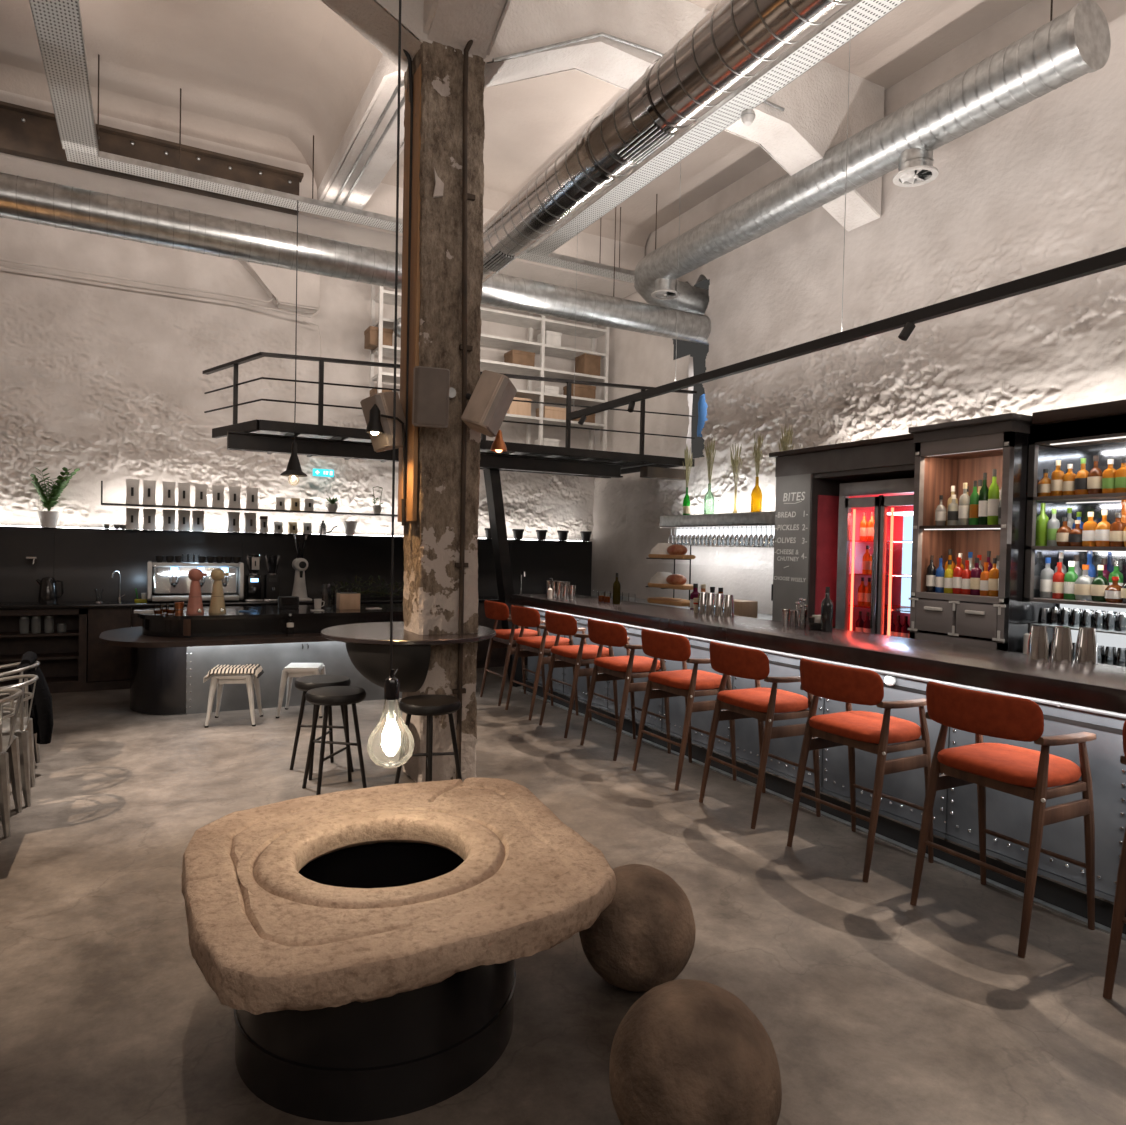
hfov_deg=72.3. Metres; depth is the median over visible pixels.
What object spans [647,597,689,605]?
serving board
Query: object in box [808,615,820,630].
caddy
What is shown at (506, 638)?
bar chair
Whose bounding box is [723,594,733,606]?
cup
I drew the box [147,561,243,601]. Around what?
espresso machine
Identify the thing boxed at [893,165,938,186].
vent
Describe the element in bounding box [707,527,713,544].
wine glass
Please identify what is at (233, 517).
coffee bag
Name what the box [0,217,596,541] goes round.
wall
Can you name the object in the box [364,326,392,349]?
storage box
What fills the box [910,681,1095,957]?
bar chair
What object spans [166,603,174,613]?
drinking glass
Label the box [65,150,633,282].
tray
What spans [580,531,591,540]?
flower pot
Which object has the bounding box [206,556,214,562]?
cup
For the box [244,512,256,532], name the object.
coffee bag
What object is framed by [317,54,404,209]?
trim
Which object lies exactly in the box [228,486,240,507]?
coffee bag
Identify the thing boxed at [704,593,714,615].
cocktail shaker
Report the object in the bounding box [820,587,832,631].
wine bottle
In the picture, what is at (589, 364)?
storage box
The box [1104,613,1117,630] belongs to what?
drinking glass
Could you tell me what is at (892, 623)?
wine bottle
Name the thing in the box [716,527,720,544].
wine glass
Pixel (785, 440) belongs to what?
bottle
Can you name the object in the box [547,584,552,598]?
bottle
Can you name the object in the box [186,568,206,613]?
pepper mill
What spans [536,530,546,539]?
flower pot
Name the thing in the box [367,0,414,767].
hanging bulb
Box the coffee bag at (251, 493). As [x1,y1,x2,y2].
[245,488,257,508]
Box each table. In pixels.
[181,777,616,1121]
[321,622,495,691]
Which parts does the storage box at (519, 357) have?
lid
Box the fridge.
[835,478,913,635]
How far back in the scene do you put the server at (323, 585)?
8.44 m
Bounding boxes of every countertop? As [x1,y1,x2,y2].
[0,595,596,609]
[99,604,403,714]
[597,596,1124,666]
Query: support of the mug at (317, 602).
on the bar counter at (171, 655)
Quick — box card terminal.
[278,596,298,607]
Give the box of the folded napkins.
[134,610,153,612]
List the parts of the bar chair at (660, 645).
leg, rail, backrest, seat, leg, leg, seat frame, armrest, rail, leg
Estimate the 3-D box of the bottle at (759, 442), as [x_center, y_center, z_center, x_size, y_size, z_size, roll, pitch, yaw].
[2.049,-0.948,8.106,0.117,0.854,0.130,2,1,39]
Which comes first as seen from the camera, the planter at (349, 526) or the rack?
the rack
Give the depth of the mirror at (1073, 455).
5.12 m
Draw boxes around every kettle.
[36,577,63,602]
[319,521,337,534]
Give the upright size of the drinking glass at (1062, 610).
0.110 m
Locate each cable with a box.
[0,258,273,302]
[0,265,319,317]
[303,320,321,356]
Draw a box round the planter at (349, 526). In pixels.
[343,521,357,534]
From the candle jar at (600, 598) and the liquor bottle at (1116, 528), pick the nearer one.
the liquor bottle at (1116, 528)
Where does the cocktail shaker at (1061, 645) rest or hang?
on the bar counter at (1072, 698)
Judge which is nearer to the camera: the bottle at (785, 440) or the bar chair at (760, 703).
the bar chair at (760, 703)
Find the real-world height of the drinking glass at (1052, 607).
0.110 m
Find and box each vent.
[651,289,679,299]
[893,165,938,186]
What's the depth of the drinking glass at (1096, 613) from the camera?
4.84 m
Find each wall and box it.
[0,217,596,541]
[131,463,581,626]
[592,0,1125,569]
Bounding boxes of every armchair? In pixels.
[0,661,39,762]
[0,674,38,806]
[0,688,22,837]
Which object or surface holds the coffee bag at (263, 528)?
on the panel
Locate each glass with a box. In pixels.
[153,604,162,614]
[159,602,168,612]
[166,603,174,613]
[668,528,673,543]
[687,528,691,544]
[699,529,703,544]
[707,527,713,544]
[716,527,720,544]
[720,527,726,545]
[729,527,734,545]
[734,528,738,545]
[743,527,748,545]
[748,534,753,545]
[753,526,758,545]
[758,526,763,545]
[763,526,768,545]
[768,526,773,545]
[795,599,805,628]
[796,598,806,627]
[1038,607,1049,623]
[1048,608,1059,624]
[1049,642,1051,656]
[1052,607,1060,622]
[1059,609,1070,625]
[1070,610,1081,626]
[1081,611,1093,627]
[1093,612,1105,629]
[1101,648,1104,663]
[1103,649,1116,665]
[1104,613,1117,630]
[1115,650,1125,666]
[1117,614,1121,630]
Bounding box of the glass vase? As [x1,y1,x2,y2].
[94,589,103,602]
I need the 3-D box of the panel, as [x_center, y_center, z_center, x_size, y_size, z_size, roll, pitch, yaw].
[-3.452,0.039,9.295,8.700,0.800,0.163,1,1,-28]
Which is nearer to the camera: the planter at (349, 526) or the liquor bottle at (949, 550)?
the liquor bottle at (949, 550)
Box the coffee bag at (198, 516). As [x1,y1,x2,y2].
[192,511,204,530]
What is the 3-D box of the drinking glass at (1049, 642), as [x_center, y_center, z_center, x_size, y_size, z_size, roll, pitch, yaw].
[3.225,0.582,5.063,0.072,0.110,0.072,1,1,-28]
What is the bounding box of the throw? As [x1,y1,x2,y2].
[203,664,263,682]
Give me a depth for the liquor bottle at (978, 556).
5.54 m
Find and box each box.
[336,592,359,609]
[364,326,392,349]
[370,387,391,395]
[504,350,534,366]
[507,397,531,415]
[534,438,558,446]
[535,385,558,393]
[536,406,565,419]
[537,330,561,345]
[563,384,595,398]
[571,410,595,422]
[575,354,600,375]
[734,599,757,617]
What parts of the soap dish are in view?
dish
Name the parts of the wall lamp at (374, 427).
lamp shade, arm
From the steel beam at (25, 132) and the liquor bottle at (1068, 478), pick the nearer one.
the liquor bottle at (1068, 478)
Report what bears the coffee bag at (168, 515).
on the panel
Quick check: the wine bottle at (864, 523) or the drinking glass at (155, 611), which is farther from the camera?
the drinking glass at (155, 611)
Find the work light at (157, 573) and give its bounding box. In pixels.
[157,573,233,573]
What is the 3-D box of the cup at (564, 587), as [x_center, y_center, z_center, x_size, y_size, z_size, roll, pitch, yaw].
[0.021,0.302,7.829,0.076,0.141,0.076,1,1,-28]
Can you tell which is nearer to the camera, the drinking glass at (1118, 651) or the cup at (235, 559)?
the drinking glass at (1118, 651)
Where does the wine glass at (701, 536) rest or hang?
hanging from the shelf at (748, 519)
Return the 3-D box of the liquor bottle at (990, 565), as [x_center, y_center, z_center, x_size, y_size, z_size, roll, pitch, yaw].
[3.028,0.072,5.483,0.066,0.310,0.067,1,1,-28]
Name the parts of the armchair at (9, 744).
leg, seat, leg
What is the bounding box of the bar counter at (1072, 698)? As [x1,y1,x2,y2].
[509,594,1125,940]
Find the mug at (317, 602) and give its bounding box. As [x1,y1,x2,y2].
[314,599,324,608]
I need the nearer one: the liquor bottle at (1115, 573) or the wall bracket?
the liquor bottle at (1115, 573)
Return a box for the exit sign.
[313,468,333,476]
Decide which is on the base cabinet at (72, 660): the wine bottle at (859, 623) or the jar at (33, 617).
the jar at (33, 617)
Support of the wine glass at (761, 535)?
hanging from the shelf at (748, 519)
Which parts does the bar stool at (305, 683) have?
leg, leg, seat, leg, leg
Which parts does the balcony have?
railing post, railing post, guard rail, handrail, guard rail, deck plate, railing post, support leg, railing post, railing post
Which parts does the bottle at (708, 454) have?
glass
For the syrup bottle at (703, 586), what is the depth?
8.06 m
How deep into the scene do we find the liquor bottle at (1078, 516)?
5.09 m
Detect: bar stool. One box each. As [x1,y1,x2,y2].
[290,675,353,779]
[302,686,366,794]
[394,694,461,783]
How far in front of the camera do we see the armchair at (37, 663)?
5.20 m
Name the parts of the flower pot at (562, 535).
pot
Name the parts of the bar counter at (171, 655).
panel, panel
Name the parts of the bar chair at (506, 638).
leg, backrest, rail, seat frame, leg, seat, rail, leg, leg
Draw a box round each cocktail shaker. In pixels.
[697,592,707,613]
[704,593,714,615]
[713,594,723,616]
[722,594,733,617]
[1027,625,1048,662]
[1050,626,1072,663]
[1075,627,1097,664]
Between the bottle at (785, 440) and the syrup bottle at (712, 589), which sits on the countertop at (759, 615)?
the syrup bottle at (712, 589)
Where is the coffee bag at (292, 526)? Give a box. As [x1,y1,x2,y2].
[287,522,297,533]
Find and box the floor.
[0,665,1125,1124]
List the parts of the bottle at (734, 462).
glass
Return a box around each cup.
[103,524,110,528]
[141,593,146,598]
[155,556,163,561]
[165,556,173,562]
[174,602,183,612]
[175,556,182,562]
[198,556,205,562]
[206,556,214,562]
[215,556,223,562]
[224,557,231,562]
[233,557,240,562]
[546,580,550,596]
[551,581,557,597]
[556,582,562,598]
[562,585,568,598]
[563,582,569,597]
[569,585,575,598]
[697,604,704,613]
[698,592,707,603]
[704,605,713,615]
[705,593,714,604]
[713,606,722,616]
[714,594,723,605]
[722,607,733,617]
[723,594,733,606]
[782,609,789,625]
[789,610,791,625]
[792,610,799,626]
[1027,644,1048,662]
[1028,625,1048,645]
[1050,645,1072,663]
[1051,626,1072,646]
[1075,646,1097,664]
[1076,627,1097,647]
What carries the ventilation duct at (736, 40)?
hanging from the ceiling at (249, 63)
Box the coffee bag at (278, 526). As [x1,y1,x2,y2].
[273,522,282,532]
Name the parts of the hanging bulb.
bulb, stem, cord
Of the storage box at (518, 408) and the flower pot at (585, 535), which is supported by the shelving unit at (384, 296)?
the storage box at (518, 408)
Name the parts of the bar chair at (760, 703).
leg, rail, backrest, leg, seat, seat frame, leg, armrest, rail, leg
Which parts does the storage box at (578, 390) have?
lid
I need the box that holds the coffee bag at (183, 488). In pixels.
[178,483,190,505]
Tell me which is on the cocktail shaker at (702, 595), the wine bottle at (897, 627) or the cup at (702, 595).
the cup at (702, 595)
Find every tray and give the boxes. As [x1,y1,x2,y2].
[29,0,99,156]
[65,88,634,282]
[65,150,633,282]
[152,593,238,601]
[527,0,905,256]
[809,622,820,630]
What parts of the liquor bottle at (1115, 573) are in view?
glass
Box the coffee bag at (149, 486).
[143,480,155,504]
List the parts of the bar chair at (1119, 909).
leg, armrest, backrest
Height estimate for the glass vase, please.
0.140 m
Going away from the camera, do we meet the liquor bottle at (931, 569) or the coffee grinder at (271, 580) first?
the liquor bottle at (931, 569)
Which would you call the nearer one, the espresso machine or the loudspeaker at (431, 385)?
the loudspeaker at (431, 385)
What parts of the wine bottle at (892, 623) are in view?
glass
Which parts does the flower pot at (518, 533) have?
pot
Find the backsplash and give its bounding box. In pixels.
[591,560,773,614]
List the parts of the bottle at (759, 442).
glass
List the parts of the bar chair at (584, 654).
leg, backrest, rail, seat frame, leg, seat, armrest, leg, rail, leg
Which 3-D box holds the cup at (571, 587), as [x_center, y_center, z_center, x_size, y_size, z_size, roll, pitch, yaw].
[0.091,0.303,7.867,0.076,0.141,0.076,1,1,-28]
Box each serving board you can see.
[647,582,692,589]
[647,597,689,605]
[648,554,695,558]
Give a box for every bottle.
[287,614,293,636]
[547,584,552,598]
[613,573,620,603]
[683,443,691,514]
[690,583,698,609]
[698,584,705,597]
[704,438,715,513]
[710,587,714,592]
[718,587,722,593]
[730,443,742,512]
[751,434,763,511]
[779,425,793,450]
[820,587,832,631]
[855,611,863,631]
[858,577,865,605]
[860,512,867,540]
[862,546,870,573]
[863,612,870,632]
[864,578,870,606]
[867,512,873,540]
[870,555,871,573]
[886,615,893,635]
[893,615,901,636]
[901,616,908,637]
[926,555,935,591]
[935,495,945,525]
[935,558,944,592]
[944,549,954,569]
[944,560,953,592]
[947,486,957,524]
[947,495,958,524]
[953,557,962,593]
[955,553,964,570]
[958,483,969,524]
[961,486,968,524]
[961,560,970,594]
[965,552,973,567]
[969,481,978,524]
[970,558,981,594]
[974,555,982,571]
[977,480,981,493]
[978,473,988,524]
[980,562,988,595]
[983,551,992,570]
[987,469,999,524]
[988,558,998,595]
[998,498,1001,524]
[1035,503,1048,545]
[1037,469,1050,496]
[1040,557,1053,597]
[1047,508,1059,545]
[1051,460,1063,495]
[1052,562,1064,598]
[1055,552,1066,573]
[1056,517,1070,545]
[1062,464,1075,494]
[1064,561,1077,599]
[1067,508,1074,529]
[1068,520,1082,545]
[1072,512,1083,528]
[1074,458,1088,494]
[1074,555,1081,598]
[1074,565,1092,600]
[1082,512,1096,546]
[1082,551,1095,599]
[1087,455,1102,493]
[1091,565,1108,601]
[1095,510,1110,546]
[1097,559,1109,581]
[1102,459,1116,493]
[1105,577,1121,602]
[1109,513,1125,546]
[1109,561,1122,585]
[1115,458,1125,492]
[1115,499,1125,523]
[1121,582,1125,603]
[1123,527,1125,546]
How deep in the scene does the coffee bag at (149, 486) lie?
8.46 m
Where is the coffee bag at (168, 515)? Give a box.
[162,509,175,530]
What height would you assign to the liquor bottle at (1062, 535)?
0.190 m
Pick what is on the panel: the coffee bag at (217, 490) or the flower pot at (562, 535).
the flower pot at (562, 535)
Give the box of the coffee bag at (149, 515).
[143,509,155,529]
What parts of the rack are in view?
shelf arm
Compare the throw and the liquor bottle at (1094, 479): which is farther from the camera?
the throw
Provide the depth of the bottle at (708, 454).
8.78 m
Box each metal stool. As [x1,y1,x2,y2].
[204,674,262,727]
[276,663,325,717]
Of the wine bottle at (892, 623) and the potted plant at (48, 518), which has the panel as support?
the potted plant at (48, 518)
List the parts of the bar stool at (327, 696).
leg, leg, seat, leg, leg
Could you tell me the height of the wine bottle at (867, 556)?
0.240 m
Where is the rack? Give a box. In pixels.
[646,545,690,606]
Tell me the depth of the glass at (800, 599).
5.39 m
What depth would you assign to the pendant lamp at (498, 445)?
5.38 m
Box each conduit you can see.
[333,81,403,203]
[342,97,404,205]
[492,32,784,110]
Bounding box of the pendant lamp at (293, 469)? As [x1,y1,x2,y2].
[280,200,306,485]
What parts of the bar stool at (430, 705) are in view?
leg, leg, seat, leg, leg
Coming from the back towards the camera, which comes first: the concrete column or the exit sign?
the exit sign
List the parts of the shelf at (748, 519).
rack rail, light panel, rail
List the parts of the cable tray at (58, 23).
rail, rail, hanger rod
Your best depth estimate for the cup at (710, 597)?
6.26 m
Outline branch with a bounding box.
[331,575,403,596]
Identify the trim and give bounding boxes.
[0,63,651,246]
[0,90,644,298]
[238,260,319,313]
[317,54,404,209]
[684,357,693,458]
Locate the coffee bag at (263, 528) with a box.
[259,516,267,532]
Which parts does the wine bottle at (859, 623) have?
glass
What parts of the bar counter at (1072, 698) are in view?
rail, panel moulding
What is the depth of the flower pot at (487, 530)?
10.51 m
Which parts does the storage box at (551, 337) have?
lid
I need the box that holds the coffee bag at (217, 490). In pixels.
[212,485,223,507]
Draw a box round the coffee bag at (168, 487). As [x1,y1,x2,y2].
[162,481,175,505]
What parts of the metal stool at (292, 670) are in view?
leg, leg, seat, leg, leg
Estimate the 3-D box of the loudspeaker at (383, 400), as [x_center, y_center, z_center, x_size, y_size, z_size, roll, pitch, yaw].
[-1.183,-0.951,5.206,0.323,0.413,0.254,0,1,-39]
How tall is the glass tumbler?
0.120 m
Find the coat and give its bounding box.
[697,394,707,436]
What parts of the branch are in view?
stem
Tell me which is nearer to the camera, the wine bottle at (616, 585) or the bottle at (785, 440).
the wine bottle at (616, 585)
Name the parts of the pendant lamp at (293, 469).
lamp shade, cord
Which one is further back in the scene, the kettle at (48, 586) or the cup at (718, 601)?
the kettle at (48, 586)
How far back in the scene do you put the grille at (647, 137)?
4.53 m
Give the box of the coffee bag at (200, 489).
[194,484,206,506]
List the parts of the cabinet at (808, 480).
panel, cornice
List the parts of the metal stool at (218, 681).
leg, leg, seat, leg, leg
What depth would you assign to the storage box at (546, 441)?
10.62 m
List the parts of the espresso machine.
panel, panel, plate, panel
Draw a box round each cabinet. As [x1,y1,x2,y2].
[0,608,130,695]
[132,602,527,667]
[769,433,914,627]
[908,413,1063,652]
[1024,399,1125,661]
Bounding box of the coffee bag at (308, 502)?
[304,499,313,510]
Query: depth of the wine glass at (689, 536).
8.94 m
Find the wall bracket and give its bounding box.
[26,557,36,564]
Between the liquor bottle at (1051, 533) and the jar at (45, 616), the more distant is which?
the jar at (45, 616)
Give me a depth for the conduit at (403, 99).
7.10 m
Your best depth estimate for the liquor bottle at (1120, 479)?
4.73 m
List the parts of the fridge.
door, handle, post, door, light panel, light panel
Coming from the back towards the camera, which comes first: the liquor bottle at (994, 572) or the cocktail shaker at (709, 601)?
the cocktail shaker at (709, 601)
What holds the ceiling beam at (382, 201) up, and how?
attached to the wall at (106, 381)
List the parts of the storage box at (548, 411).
lid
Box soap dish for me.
[134,588,146,602]
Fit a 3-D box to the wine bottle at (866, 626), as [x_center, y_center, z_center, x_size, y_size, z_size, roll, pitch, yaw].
[2.560,0.543,6.473,0.066,0.250,0.067,1,1,-28]
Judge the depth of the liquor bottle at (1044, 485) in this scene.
5.13 m
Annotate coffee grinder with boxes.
[243,554,262,600]
[262,555,279,600]
[292,535,311,600]
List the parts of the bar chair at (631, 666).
leg, backrest, rail, leg, seat, seat frame, leg, armrest, rail, leg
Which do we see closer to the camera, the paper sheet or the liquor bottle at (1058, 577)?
the liquor bottle at (1058, 577)
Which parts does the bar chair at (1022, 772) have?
leg, rail, leg, backrest, seat, seat frame, leg, armrest, rail, leg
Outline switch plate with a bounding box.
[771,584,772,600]
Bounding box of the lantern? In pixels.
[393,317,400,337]
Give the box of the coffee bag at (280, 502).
[275,497,284,509]
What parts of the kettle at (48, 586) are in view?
handle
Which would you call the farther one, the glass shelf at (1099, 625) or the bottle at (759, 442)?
the bottle at (759, 442)
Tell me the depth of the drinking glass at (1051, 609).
5.08 m
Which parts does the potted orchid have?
pot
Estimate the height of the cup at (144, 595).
0.065 m
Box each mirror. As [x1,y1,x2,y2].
[1033,446,1063,597]
[1058,442,1125,661]
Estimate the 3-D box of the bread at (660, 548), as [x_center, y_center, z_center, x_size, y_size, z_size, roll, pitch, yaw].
[1.217,-0.148,8.709,0.342,0.146,0.574,1,1,-28]
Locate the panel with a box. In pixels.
[0,525,591,601]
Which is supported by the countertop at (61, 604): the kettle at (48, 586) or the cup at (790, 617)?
the kettle at (48, 586)
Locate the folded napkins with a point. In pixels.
(135, 611)
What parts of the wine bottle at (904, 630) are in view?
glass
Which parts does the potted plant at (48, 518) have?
pot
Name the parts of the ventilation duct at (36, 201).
hanger rod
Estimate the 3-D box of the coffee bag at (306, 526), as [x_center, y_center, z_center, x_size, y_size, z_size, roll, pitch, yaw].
[-3.126,-0.418,9.411,0.103,0.140,0.138,1,1,-25]
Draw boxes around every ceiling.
[0,0,1032,283]
[288,10,382,189]
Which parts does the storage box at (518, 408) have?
lid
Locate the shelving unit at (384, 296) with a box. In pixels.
[369,284,608,450]
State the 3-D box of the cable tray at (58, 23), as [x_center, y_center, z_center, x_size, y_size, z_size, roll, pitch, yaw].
[-2.950,-3.978,4.357,0.292,0.810,5.685,1,1,-28]
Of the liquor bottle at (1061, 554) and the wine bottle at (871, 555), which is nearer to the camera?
the liquor bottle at (1061, 554)
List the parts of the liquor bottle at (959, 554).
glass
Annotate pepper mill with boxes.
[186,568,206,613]
[208,568,228,613]
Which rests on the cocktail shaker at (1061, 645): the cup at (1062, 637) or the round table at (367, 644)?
the cup at (1062, 637)
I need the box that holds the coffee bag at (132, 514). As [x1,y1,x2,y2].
[125,508,138,529]
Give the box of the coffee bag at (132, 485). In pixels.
[126,479,139,503]
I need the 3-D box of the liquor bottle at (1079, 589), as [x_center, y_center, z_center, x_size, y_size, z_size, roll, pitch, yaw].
[3.344,0.128,4.934,0.110,0.230,0.111,1,1,-28]
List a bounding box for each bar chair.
[480,600,544,705]
[505,605,577,720]
[539,611,618,737]
[580,619,670,760]
[632,629,736,790]
[699,641,820,828]
[787,658,933,882]
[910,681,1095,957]
[1103,720,1125,999]
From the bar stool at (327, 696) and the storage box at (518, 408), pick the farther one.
the storage box at (518, 408)
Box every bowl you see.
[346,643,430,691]
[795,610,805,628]
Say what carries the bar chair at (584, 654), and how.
on the floor
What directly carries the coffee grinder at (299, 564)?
on the countertop at (61, 604)
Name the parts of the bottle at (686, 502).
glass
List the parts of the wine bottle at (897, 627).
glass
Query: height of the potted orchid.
0.349 m
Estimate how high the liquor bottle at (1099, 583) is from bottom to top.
0.230 m
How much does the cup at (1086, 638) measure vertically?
0.095 m
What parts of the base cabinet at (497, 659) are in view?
door, door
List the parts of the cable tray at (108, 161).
hanger rod, hanger rod, rail, rail, hanger rod, hanger rod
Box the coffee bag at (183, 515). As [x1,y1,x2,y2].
[178,510,190,530]
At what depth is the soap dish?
8.29 m
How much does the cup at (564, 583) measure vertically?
0.172 m
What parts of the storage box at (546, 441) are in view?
lid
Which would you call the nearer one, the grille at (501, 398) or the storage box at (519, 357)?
the grille at (501, 398)
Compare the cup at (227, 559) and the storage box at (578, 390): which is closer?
the cup at (227, 559)
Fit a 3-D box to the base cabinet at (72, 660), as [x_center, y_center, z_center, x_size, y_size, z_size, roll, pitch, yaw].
[-5.907,0.887,7.645,2.830,0.865,0.400,1,1,-28]
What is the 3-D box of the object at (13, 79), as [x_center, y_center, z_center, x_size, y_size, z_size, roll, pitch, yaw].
[-3.619,-4.355,7.729,10.840,0.240,0.240,1,1,-28]
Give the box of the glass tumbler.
[693,598,698,612]
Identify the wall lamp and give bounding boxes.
[366,404,405,525]
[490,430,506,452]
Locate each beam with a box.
[0,101,303,215]
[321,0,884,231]
[423,0,510,58]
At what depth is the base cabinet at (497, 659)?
10.04 m
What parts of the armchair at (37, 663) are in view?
seat, leg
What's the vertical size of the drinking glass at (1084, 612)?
0.110 m
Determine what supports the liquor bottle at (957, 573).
on the cabinet at (954, 453)
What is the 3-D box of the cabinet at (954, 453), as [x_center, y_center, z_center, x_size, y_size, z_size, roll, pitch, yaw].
[3.108,-0.176,5.541,0.930,1.595,0.780,1,1,-28]
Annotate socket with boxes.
[384,669,399,699]
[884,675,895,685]
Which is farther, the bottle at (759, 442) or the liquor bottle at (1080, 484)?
the bottle at (759, 442)
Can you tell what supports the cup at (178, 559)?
on the espresso machine
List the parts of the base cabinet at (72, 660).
door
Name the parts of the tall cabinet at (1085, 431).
cornice, light panel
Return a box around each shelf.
[101,481,397,516]
[660,511,774,547]
[1031,623,1125,634]
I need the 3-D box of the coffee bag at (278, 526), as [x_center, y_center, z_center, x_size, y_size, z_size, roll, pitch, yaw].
[-3.422,-0.421,9.253,0.103,0.140,0.138,1,1,-28]
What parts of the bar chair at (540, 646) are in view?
leg, backrest, rail, seat frame, leg, armrest, seat, leg, rail, leg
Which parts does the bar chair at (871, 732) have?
leg, rail, backrest, leg, seat, seat frame, leg, armrest, rail, leg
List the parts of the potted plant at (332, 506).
pot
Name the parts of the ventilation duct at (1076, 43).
hanger rod, hanger rod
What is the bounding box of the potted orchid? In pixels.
[372,486,383,513]
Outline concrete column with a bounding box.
[398,40,484,781]
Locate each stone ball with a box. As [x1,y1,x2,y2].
[579,864,695,991]
[609,979,781,1124]
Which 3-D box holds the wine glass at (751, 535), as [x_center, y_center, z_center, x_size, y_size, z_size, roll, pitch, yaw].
[1.967,-0.274,8.041,0.072,0.200,0.072,1,1,-28]
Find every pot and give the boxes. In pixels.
[484,528,490,538]
[512,529,523,539]
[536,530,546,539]
[557,530,568,540]
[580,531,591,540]
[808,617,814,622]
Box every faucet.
[111,570,124,601]
[520,570,525,593]
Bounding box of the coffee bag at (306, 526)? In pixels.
[302,522,311,533]
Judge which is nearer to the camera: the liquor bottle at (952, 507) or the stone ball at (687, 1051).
the stone ball at (687, 1051)
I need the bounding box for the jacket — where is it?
[16,651,52,743]
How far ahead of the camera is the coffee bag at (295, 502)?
9.20 m
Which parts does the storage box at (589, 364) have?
lid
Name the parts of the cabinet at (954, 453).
handle, panel, drawer, frame, ceiling panel, cornice, handle, drawer, panel, panel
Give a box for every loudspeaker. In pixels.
[360,391,405,452]
[412,366,449,427]
[461,370,516,436]
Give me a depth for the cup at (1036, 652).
3.89 m
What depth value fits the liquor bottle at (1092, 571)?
5.03 m
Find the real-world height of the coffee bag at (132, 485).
0.275 m
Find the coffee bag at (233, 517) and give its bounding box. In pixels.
[227,512,239,531]
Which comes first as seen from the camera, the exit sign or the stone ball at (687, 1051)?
the stone ball at (687, 1051)
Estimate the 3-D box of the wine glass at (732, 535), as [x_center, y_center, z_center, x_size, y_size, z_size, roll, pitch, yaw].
[1.827,-0.282,8.302,0.072,0.200,0.072,1,1,-28]
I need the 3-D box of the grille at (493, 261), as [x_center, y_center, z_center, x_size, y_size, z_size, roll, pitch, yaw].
[-0.553,-2.533,6.490,0.156,0.038,0.380,1,1,-28]
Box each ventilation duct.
[0,172,710,344]
[482,0,854,283]
[634,0,1110,314]
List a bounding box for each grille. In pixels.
[360,395,392,451]
[483,251,514,271]
[483,377,516,436]
[617,122,674,163]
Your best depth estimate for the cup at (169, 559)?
8.45 m
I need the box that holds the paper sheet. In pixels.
[239,610,256,611]
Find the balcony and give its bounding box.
[202,352,696,686]
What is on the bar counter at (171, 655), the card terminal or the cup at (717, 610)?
the card terminal
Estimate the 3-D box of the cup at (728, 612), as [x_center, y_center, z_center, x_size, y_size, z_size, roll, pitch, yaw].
[1.316,0.388,6.131,0.096,0.095,0.095,1,1,-28]
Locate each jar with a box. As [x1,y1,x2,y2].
[19,616,28,632]
[31,616,40,632]
[44,616,53,632]
[57,623,66,632]
[598,592,604,601]
[604,593,610,602]
[1023,623,1030,653]
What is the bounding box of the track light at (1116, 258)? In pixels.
[568,25,1125,424]
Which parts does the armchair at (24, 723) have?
seat, leg, leg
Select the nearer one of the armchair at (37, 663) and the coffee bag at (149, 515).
the armchair at (37, 663)
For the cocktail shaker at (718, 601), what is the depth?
6.18 m
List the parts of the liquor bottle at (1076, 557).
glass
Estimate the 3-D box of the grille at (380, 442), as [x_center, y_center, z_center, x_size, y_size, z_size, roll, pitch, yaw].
[-1.247,-0.929,5.146,0.212,0.344,0.032,-8,9,42]
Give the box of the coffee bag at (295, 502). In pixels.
[290,498,299,510]
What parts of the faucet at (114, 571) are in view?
spout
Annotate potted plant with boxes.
[30,467,79,527]
[326,497,337,511]
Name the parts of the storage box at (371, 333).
lid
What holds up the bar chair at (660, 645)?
on the floor
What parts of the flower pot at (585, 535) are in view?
pot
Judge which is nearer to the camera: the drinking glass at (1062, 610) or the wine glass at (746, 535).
the drinking glass at (1062, 610)
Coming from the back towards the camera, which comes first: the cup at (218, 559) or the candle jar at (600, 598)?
the cup at (218, 559)
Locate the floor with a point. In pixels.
(875, 1007)
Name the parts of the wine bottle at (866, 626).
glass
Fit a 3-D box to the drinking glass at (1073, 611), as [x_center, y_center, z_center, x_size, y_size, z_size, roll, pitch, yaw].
[3.295,0.361,4.938,0.072,0.110,0.072,1,1,-28]
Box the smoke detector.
[741,109,755,125]

